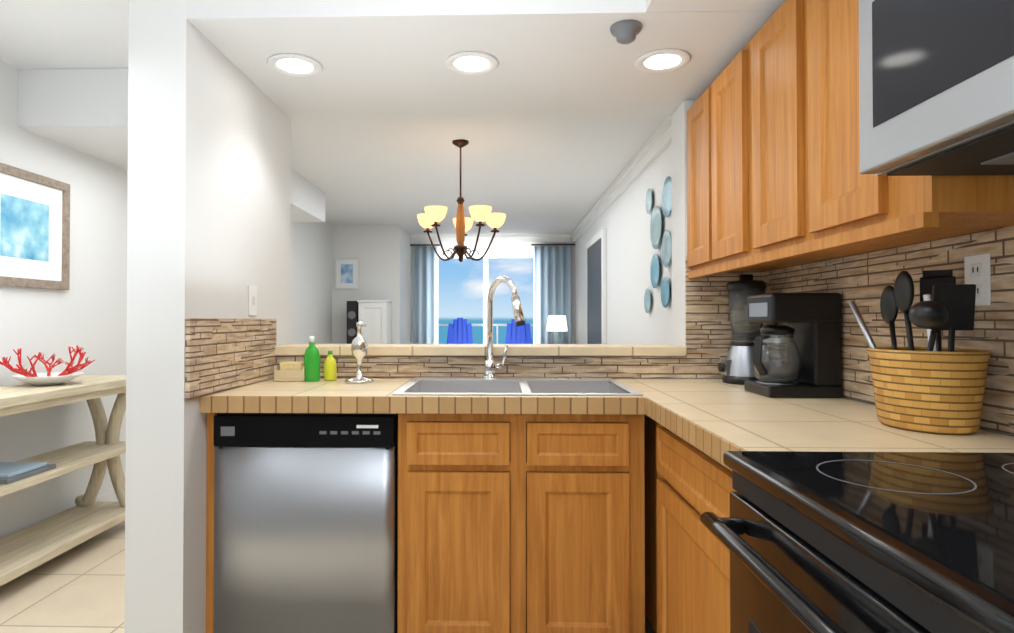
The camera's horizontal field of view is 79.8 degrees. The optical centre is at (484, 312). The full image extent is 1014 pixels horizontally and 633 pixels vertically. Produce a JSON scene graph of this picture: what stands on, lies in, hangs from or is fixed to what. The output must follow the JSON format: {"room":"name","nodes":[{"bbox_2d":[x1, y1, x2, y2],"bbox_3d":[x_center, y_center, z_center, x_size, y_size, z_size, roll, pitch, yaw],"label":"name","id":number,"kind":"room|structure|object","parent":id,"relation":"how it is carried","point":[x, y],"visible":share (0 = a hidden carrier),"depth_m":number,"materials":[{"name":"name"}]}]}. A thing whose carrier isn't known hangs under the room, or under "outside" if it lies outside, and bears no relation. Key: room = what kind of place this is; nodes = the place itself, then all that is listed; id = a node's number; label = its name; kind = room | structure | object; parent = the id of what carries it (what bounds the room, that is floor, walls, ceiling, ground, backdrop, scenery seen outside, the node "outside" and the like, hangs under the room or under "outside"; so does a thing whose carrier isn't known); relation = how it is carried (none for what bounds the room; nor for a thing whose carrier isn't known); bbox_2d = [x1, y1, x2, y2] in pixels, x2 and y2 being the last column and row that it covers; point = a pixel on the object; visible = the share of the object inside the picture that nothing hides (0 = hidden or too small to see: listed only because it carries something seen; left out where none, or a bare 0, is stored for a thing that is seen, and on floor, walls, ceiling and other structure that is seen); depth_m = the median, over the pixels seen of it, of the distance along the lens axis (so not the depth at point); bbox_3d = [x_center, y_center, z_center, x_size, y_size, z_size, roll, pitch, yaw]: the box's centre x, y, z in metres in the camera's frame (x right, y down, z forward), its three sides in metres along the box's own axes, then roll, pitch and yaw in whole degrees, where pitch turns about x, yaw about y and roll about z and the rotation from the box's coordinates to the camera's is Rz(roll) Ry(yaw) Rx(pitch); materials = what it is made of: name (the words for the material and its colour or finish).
{"room":"kitchen","nodes":[
{"label":"kitchen","id":0,"kind":"room"},
{"bbox_2d":[0,60,127,538],"bbox_3d":[-2.451,-0.034,1.279,0.120,2.420,6.500,0,-1,2],"label":"wall","id":1,"kind":"structure","parent":0,"point":[87,311],"depth_m":3.38,"materials":[{"name":"paint"}]},
{"bbox_2d":[0,163,69,289],"bbox_3d":[-2.328,-0.422,3.071,0.025,0.590,0.600,0,-1,2],"label":"framed picture","id":2,"kind":"object","parent":1,"relation":"attached to","point":[34,230],"visible":1,"depth_m":3.12},
{"bbox_2d":[95,489,117,501],"bbox_3d":[-2.357,1.138,2.262,0.013,0.100,4.498,0,-1,2],"label":"baseboard","id":3,"kind":"structure","parent":1,"relation":"attached to","point":[109,496],"depth_m":3.72,"materials":[{"name":"white wood"}]},
{"bbox_2d":[18,68,324,221],"bbox_3d":[-1.964,-1.058,4.530,0.679,0.288,3.000,0,-1,2],"label":"ceiling soffit","id":4,"kind":"structure","parent":0,"point":[85,111],"depth_m":3.04,"materials":[{"name":"paint"}]},
{"bbox_2d":[124,0,290,632],"bbox_3d":[-0.985,-0.020,2.315,0.196,2.418,0.930,0,-1,2],"label":"wall","id":5,"kind":"structure","parent":0,"point":[209,189],"depth_m":1.86,"materials":[{"name":"paint"}]},
{"bbox_2d":[248,285,256,315],"bbox_3d":[-0.897,-0.046,2.348,0.010,0.116,0.072,0,-1,2],"label":"switch plate","id":6,"kind":"object","parent":5,"relation":"attached to","point":[252,309],"visible":1,"depth_m":2.34,"materials":[{"name":"white plastic"}]},
{"bbox_2d":[290,221,331,343],"bbox_3d":[-2.125,0.028,6.392,0.120,2.420,3.500,0,-1,2],"label":"wall","id":7,"kind":"structure","parent":0,"point":[311,278],"depth_m":7.15,"materials":[{"name":"paint"}]},
{"bbox_2d":[0,520,653,632],"bbox_3d":[-0.463,1.247,3.812,7.000,0.080,11.700,0,-1,2],"label":"floor","id":8,"kind":"structure","parent":0,"point":[79,588],"depth_m":2.57,"materials":[{"name":"tile"}]},
{"bbox_2d":[0,375,125,585],"bbox_3d":[-2.140,0.774,2.822,0.380,0.842,1.380,0,-1,2],"label":"console table","id":9,"kind":"object","parent":8,"relation":"on","point":[37,544],"visible":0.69,"depth_m":3.00,"materials":[{"name":"white wood"}]},
{"bbox_2d":[0,345,94,385],"bbox_3d":[-2.120,0.256,2.969,0.395,0.194,0.475,0,-1,2],"label":"decor","id":10,"kind":"object","parent":9,"relation":"on","point":[48,377],"visible":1,"depth_m":2.93,"materials":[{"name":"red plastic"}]},
{"bbox_2d":[347,301,357,343],"bbox_3d":[-1.688,0.555,7.844,0.175,1.400,0.320,0,-1,2],"label":"tower speaker","id":11,"kind":"object","parent":8,"relation":"on","point":[352,313],"visible":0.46,"depth_m":7.71},
{"bbox_2d":[357,300,391,343],"bbox_3d":[-1.417,0.550,7.809,0.380,1.410,0.368,0,-1,2],"label":"cabinet","id":12,"kind":"object","parent":8,"relation":"on","point":[374,316],"visible":0.48,"depth_m":7.65,"materials":[{"name":"wood"}]},
{"bbox_2d":[398,426,647,632],"bbox_3d":[0.122,0.843,2.233,0.793,0.689,0.606,0,-1,2],"label":"base cabinet","id":13,"kind":"object","parent":8,"relation":"on","point":[544,514],"depth_m":1.94,"materials":[{"name":"brown wood"}]},
{"bbox_2d":[644,410,736,632],"bbox_3d":[0.827,0.745,1.518,0.611,0.867,0.824,0,-1,2],"label":"base cabinet","id":14,"kind":"object","parent":8,"relation":"on","point":[689,566],"depth_m":1.61,"materials":[{"name":"brown wood"}]},
{"bbox_2d":[200,378,769,421],"bbox_3d":[0.117,0.315,2.224,2.040,0.083,0.614,0,-1,2],"label":"countertop","id":15,"kind":"structure","parent":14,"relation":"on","point":[269,394],"depth_m":1.94,"materials":[{"name":"beige tile"}]},
{"bbox_2d":[274,361,304,380],"bbox_3d":[-0.774,0.237,2.442,0.120,0.075,0.080,0,-1,2],"label":"sponge holder","id":16,"kind":"object","parent":15,"relation":"on","point":[289,371],"visible":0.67,"depth_m":2.40,"materials":[{"name":"beige ceramic"}]},
{"bbox_2d":[213,413,397,632],"bbox_3d":[-0.579,0.756,2.238,0.588,0.860,0.584,0,-1,2],"label":"dishwasher","id":17,"kind":"object","parent":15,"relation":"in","point":[305,522],"visible":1,"depth_m":1.95,"materials":[{"name":"silver metal"}]},
{"bbox_2d":[304,336,319,380],"bbox_3d":[-0.690,0.185,2.420,0.066,0.178,0.040,0,-1,2],"label":"soap bottle","id":18,"kind":"object","parent":15,"relation":"on","point":[312,363],"visible":1,"depth_m":2.40,"materials":[{"name":"green plastic"}]},
{"bbox_2d":[324,350,336,380],"bbox_3d":[-0.624,0.214,2.448,0.052,0.120,0.036,0,-1,2],"label":"soap bottle","id":19,"kind":"object","parent":15,"relation":"on","point":[330,369],"visible":1,"depth_m":2.43,"materials":[{"name":"yellow plastic"}]},
{"bbox_2d":[345,321,373,383],"bbox_3d":[-0.491,0.154,2.375,0.114,0.238,0.114,0,-1,2],"label":"soap dispenser","id":20,"kind":"object","parent":15,"relation":"on","point":[359,347],"visible":1,"depth_m":2.35,"materials":[{"name":"silver metal"}]},
{"bbox_2d":[482,276,524,378],"bbox_3d":[0.071,0.062,2.379,0.167,0.412,0.238,0,-1,2],"label":"faucet","id":21,"kind":"object","parent":15,"relation":"on","point":[491,365],"visible":1,"depth_m":2.45,"materials":[{"name":"silver metal"}]},
{"bbox_2d":[391,377,642,395],"bbox_3d":[0.111,0.363,2.238,0.815,0.198,0.560,0,-1,2],"label":"sink","id":22,"kind":"object","parent":15,"relation":"in","point":[514,386],"visible":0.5,"depth_m":2.41,"materials":[{"name":"silver metal"}]},
{"bbox_2d":[718,274,778,384],"bbox_3d":[1.023,0.063,2.356,0.218,0.420,0.180,0,-1,2],"label":"blender","id":23,"kind":"object","parent":15,"relation":"on","point":[736,366],"visible":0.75,"depth_m":2.31,"materials":[{"name":"black plastic"}]},
{"bbox_2d":[744,293,842,397],"bbox_3d":[0.991,0.104,1.996,0.267,0.330,0.200,0,-1,2],"label":"coffee maker","id":24,"kind":"object","parent":15,"relation":"on","point":[799,355],"visible":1,"depth_m":1.91,"materials":[{"name":"black plastic"}]},
{"bbox_2d":[648,398,1013,457],"bbox_3d":[0.810,0.306,1.504,0.617,0.083,0.788,0,-1,2],"label":"countertop","id":25,"kind":"structure","parent":14,"relation":"on","point":[720,425],"depth_m":1.37,"materials":[{"name":"beige tile"}]},
{"bbox_2d":[849,270,991,434],"bbox_3d":[1.008,0.081,1.384,0.217,0.360,0.314,0,-1,2],"label":"utensil basket","id":26,"kind":"object","parent":25,"relation":"on","point":[933,387],"visible":1,"depth_m":1.30,"materials":[{"name":"wicker"}]},
{"bbox_2d":[700,451,1013,632],"bbox_3d":[0.736,0.619,0.726,0.719,1.099,0.754,0,-1,2],"label":"stove","id":27,"kind":"object","parent":8,"relation":"on","point":[867,542],"visible":1,"depth_m":0.79,"materials":[{"name":"black ceramic"}]},
{"bbox_3d":[1.000,0.932,8.378,0.500,0.660,0.500,0,-1,2],"label":"side table","id":28,"kind":"object","parent":8,"relation":"on","visible":0},
{"bbox_2d":[546,315,567,343],"bbox_3d":[1.000,0.321,8.386,0.300,0.560,0.297,0,-1,2],"label":"table lamp","id":29,"kind":"object","parent":28,"relation":"on","point":[556,323],"visible":0.79,"depth_m":8.28,"materials":[{"name":"white fabric"}]},
{"bbox_2d":[0,0,666,234],"bbox_3d":[-0.469,-1.266,3.592,7.000,0.100,11.200,0,-1,2],"label":"ceiling","id":30,"kind":"structure","parent":0,"point":[542,175],"depth_m":4.56,"materials":[{"name":"paint"}]},
{"bbox_2d":[417,139,505,261],"bbox_3d":[-0.169,-0.779,4.302,0.641,0.854,0.615,0,-1,2],"label":"chandelier","id":31,"kind":"object","parent":30,"relation":"hanging from","point":[430,218],"visible":1,"depth_m":4.25,"materials":[{"name":"brown metal"}]},
{"bbox_2d":[332,225,400,343],"bbox_3d":[-1.570,0.048,8.067,0.900,2.420,0.120,0,-1,2],"label":"wall jog","id":32,"kind":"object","parent":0,"point":[375,250],"visible":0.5,"depth_m":8.01,"materials":[{"name":"paint"}]},
{"bbox_2d":[335,258,358,288],"bbox_3d":[-1.822,-0.513,8.005,0.310,0.400,0.025,0,-1,2],"label":"framed picture","id":33,"kind":"object","parent":32,"relation":"attached to","point":[346,273],"visible":0.98,"depth_m":8.00},
{"bbox_2d":[401,226,410,343],"bbox_3d":[-1.167,0.054,8.557,0.120,2.420,0.880,0,-1,2],"label":"wall","id":34,"kind":"structure","parent":0,"point":[405,287],"depth_m":8.48,"materials":[{"name":"paint"}]},
{"bbox_2d":[446,318,472,343],"bbox_3d":[-0.423,0.681,9.804,0.780,1.197,0.808,0,-1,2],"label":"balcony chair","id":35,"kind":"object","parent":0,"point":[459,330],"visible":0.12,"depth_m":10.13,"materials":[{"name":"blue plastic"}]},
{"bbox_2d":[276,356,684,378],"bbox_3d":[-0.026,0.689,2.646,1.731,1.008,0.200,0,-1,2],"label":"wall","id":36,"kind":"structure","parent":0,"point":[545,356],"depth_m":2.54,"materials":[{"name":"paint"}]},
{"bbox_2d":[275,344,686,355],"bbox_3d":[-0.027,0.163,2.653,1.730,0.040,0.260,0,-1,2],"label":"ledge","id":37,"kind":"structure","parent":36,"relation":"on","point":[512,350],"depth_m":2.52,"materials":[{"name":"tile"}]},
{"bbox_2d":[277,255,760,377],"bbox_3d":[0.134,0.017,2.542,2.025,0.511,0.014,0,-1,2],"label":"backsplash","id":38,"kind":"structure","parent":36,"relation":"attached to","point":[709,340],"depth_m":2.52,"materials":[{"name":"stone"}]},
{"bbox_2d":[671,100,761,378],"bbox_3d":[1.002,0.151,2.625,0.323,2.083,0.200,0,-1,2],"label":"wall","id":39,"kind":"structure","parent":36,"relation":"attached to","point":[679,181],"depth_m":2.61,"materials":[{"name":"paint"}]},
{"bbox_2d":[186,0,785,118],"bbox_3d":[0.082,-1.083,0.619,2.060,0.333,4.290,0,-1,2],"label":"ceiling","id":40,"kind":"structure","parent":0,"point":[388,58],"depth_m":2.07,"materials":[{"name":"paint"}]},
{"bbox_2d":[267,53,322,76],"bbox_3d":[-0.686,-0.893,2.193,0.194,0.008,0.194,0,-1,2],"label":"recessed light","id":41,"kind":"object","parent":40,"relation":"in","point":[294,65],"visible":1,"depth_m":2.18,"materials":[{"name":"white plastic"}]},
{"bbox_2d":[445,51,498,74],"bbox_3d":[-0.047,-0.893,2.176,0.194,0.008,0.194,0,-1,2],"label":"recessed light","id":42,"kind":"object","parent":40,"relation":"in","point":[471,63],"visible":1,"depth_m":2.17,"materials":[{"name":"white plastic"}]},
{"bbox_2d":[610,20,641,43],"bbox_3d":[0.447,-0.878,1.912,0.100,0.045,0.100,0,-1,2],"label":"smoke detector","id":43,"kind":"object","parent":40,"relation":"attached to","point":[625,31],"visible":1,"depth_m":1.89,"materials":[{"name":"grey plastic"}]},
{"bbox_2d":[634,49,690,72],"bbox_3d":[0.633,-0.893,2.158,0.194,0.008,0.194,0,-1,2],"label":"recessed light","id":44,"kind":"object","parent":40,"relation":"in","point":[662,60],"visible":0.98,"depth_m":2.15,"materials":[{"name":"white plastic"}]},
{"bbox_2d":[411,238,574,343],"bbox_3d":[0.061,0.060,9.024,2.550,2.420,0.120,0,-1,2],"label":"wall","id":45,"kind":"structure","parent":0,"point":[510,248],"depth_m":8.97,"materials":[{"name":"paint"}]},
{"bbox_2d":[436,255,534,343],"bbox_3d":[0.016,0.205,9.024,1.516,2.127,0.060,0,-1,2],"label":"window","id":46,"kind":"structure","parent":45,"relation":"in","point":[485,276],"depth_m":9.00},
{"bbox_2d":[411,234,569,242],"bbox_3d":[0.076,-1.090,8.942,2.340,0.118,0.068,0,-1,2],"label":"crown molding","id":47,"kind":"structure","parent":45,"relation":"attached to","point":[445,238],"depth_m":8.93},
{"bbox_2d":[410,244,439,343],"bbox_3d":[-0.877,0.122,8.900,0.440,2.252,0.074,0,-1,2],"label":"curtain","id":48,"kind":"object","parent":47,"relation":"hanging from","point":[425,294],"visible":0.69,"depth_m":8.90,"materials":[{"name":"fabric"}]},
{"bbox_2d":[505,319,531,343],"bbox_3d":[0.557,0.680,9.778,0.780,1.197,0.808,0,-1,2],"label":"balcony chair","id":49,"kind":"object","parent":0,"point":[515,334],"visible":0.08,"depth_m":10.10,"materials":[{"name":"blue plastic"}]},
{"bbox_2d":[531,244,574,343],"bbox_3d":[1.002,0.122,8.850,0.640,2.252,0.074,0,-1,2],"label":"curtain","id":50,"kind":"object","parent":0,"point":[552,280],"visible":0.65,"depth_m":8.86,"materials":[{"name":"fabric"}]},
{"bbox_2d":[575,143,1013,436],"bbox_3d":[1.241,-0.007,3.491,0.136,2.420,11.120,0,-1,2],"label":"wall","id":51,"kind":"structure","parent":0,"point":[862,280],"depth_m":1.86,"materials":[{"name":"stone"}]},
{"bbox_2d":[586,228,606,343],"bbox_3d":[1.259,0.189,6.900,0.038,2.109,1.260,0,-1,2],"label":"door frame","id":52,"kind":"structure","parent":51,"relation":"attached to","point":[596,327],"depth_m":6.75,"materials":[{"name":"white wood"}]},
{"bbox_2d":[570,116,670,242],"bbox_3d":[1.214,-1.128,5.841,0.070,0.118,6.206,0,-1,2],"label":"crown molding","id":53,"kind":"structure","parent":51,"relation":"attached to","point":[656,144],"depth_m":4.88,"materials":[{"name":"white wood"}]},
{"bbox_2d":[644,176,671,312],"bbox_3d":[1.192,-0.449,4.143,0.024,0.900,0.768,0,-1,2],"label":"wall decor","id":54,"kind":"object","parent":51,"relation":"attached to","point":[656,232],"visible":0.94,"depth_m":4.10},
{"bbox_2d":[687,94,723,275],"bbox_3d":[0.997,-0.515,2.385,0.316,0.690,0.289,0,-1,2],"label":"upper cabinet","id":55,"kind":"object","parent":51,"relation":"attached to","point":[696,250],"depth_m":2.43,"materials":[{"name":"brown wood"}]},
{"bbox_2d":[703,53,821,271],"bbox_3d":[0.989,-0.519,2.072,0.316,0.690,0.336,0,-1,2],"label":"upper cabinet","id":56,"kind":"object","parent":51,"relation":"attached to","point":[721,99],"depth_m":2.14,"materials":[{"name":"brown wood"}]},
{"bbox_2d":[739,0,886,259],"bbox_3d":[0.980,-0.523,1.730,0.316,0.690,0.350,0,-1,2],"label":"upper cabinet","id":57,"kind":"object","parent":51,"relation":"attached to","point":[776,179],"depth_m":1.77,"materials":[{"name":"brown wood"}]},
{"bbox_2d":[791,0,1013,247],"bbox_3d":[0.969,-0.528,1.336,0.316,0.690,0.437,0,-1,2],"label":"upper cabinet","id":58,"kind":"object","parent":51,"relation":"attached to","point":[837,206],"depth_m":1.39,"materials":[{"name":"brown wood"}]},
{"bbox_2d":[859,0,1013,175],"bbox_3d":[0.868,-0.467,0.736,0.459,0.437,0.750,0,-1,2],"label":"microwave","id":59,"kind":"object","parent":58,"relation":"attached to","point":[936,87],"visible":1,"depth_m":0.94,"materials":[{"name":"silver metal"}]},
{"bbox_2d":[964,253,990,305],"bbox_3d":[1.113,-0.073,1.369,0.007,0.116,0.072,0,-1,2],"label":"electrical outlet plate","id":60,"kind":"object","parent":51,"relation":"attached to","point":[977,270],"visible":0.88,"depth_m":1.36,"materials":[{"name":"white plastic"}]},
{"label":"outside","id":61,"kind":"structure","parent":0,"visible":0},
{"bbox_2d":[438,258,532,343],"bbox_3d":[0.282,-0.182,12.988,12.000,15.000,0.050,0,-1,2],"label":"sky","id":62,"kind":"structure","parent":61,"point":[460,289],"depth_m":12.97,"materials":[{"name":"blue"}]},
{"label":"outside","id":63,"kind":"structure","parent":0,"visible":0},
{"bbox_2d":[438,324,532,343],"bbox_3d":[0.203,0.787,10.017,6.000,1.190,1.870,0,-1,2],"label":"railing","id":64,"kind":"object","parent":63,"point":[497,325],"visible":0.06,"depth_m":10.86,"materials":[{"name":"metal"}]}
]}

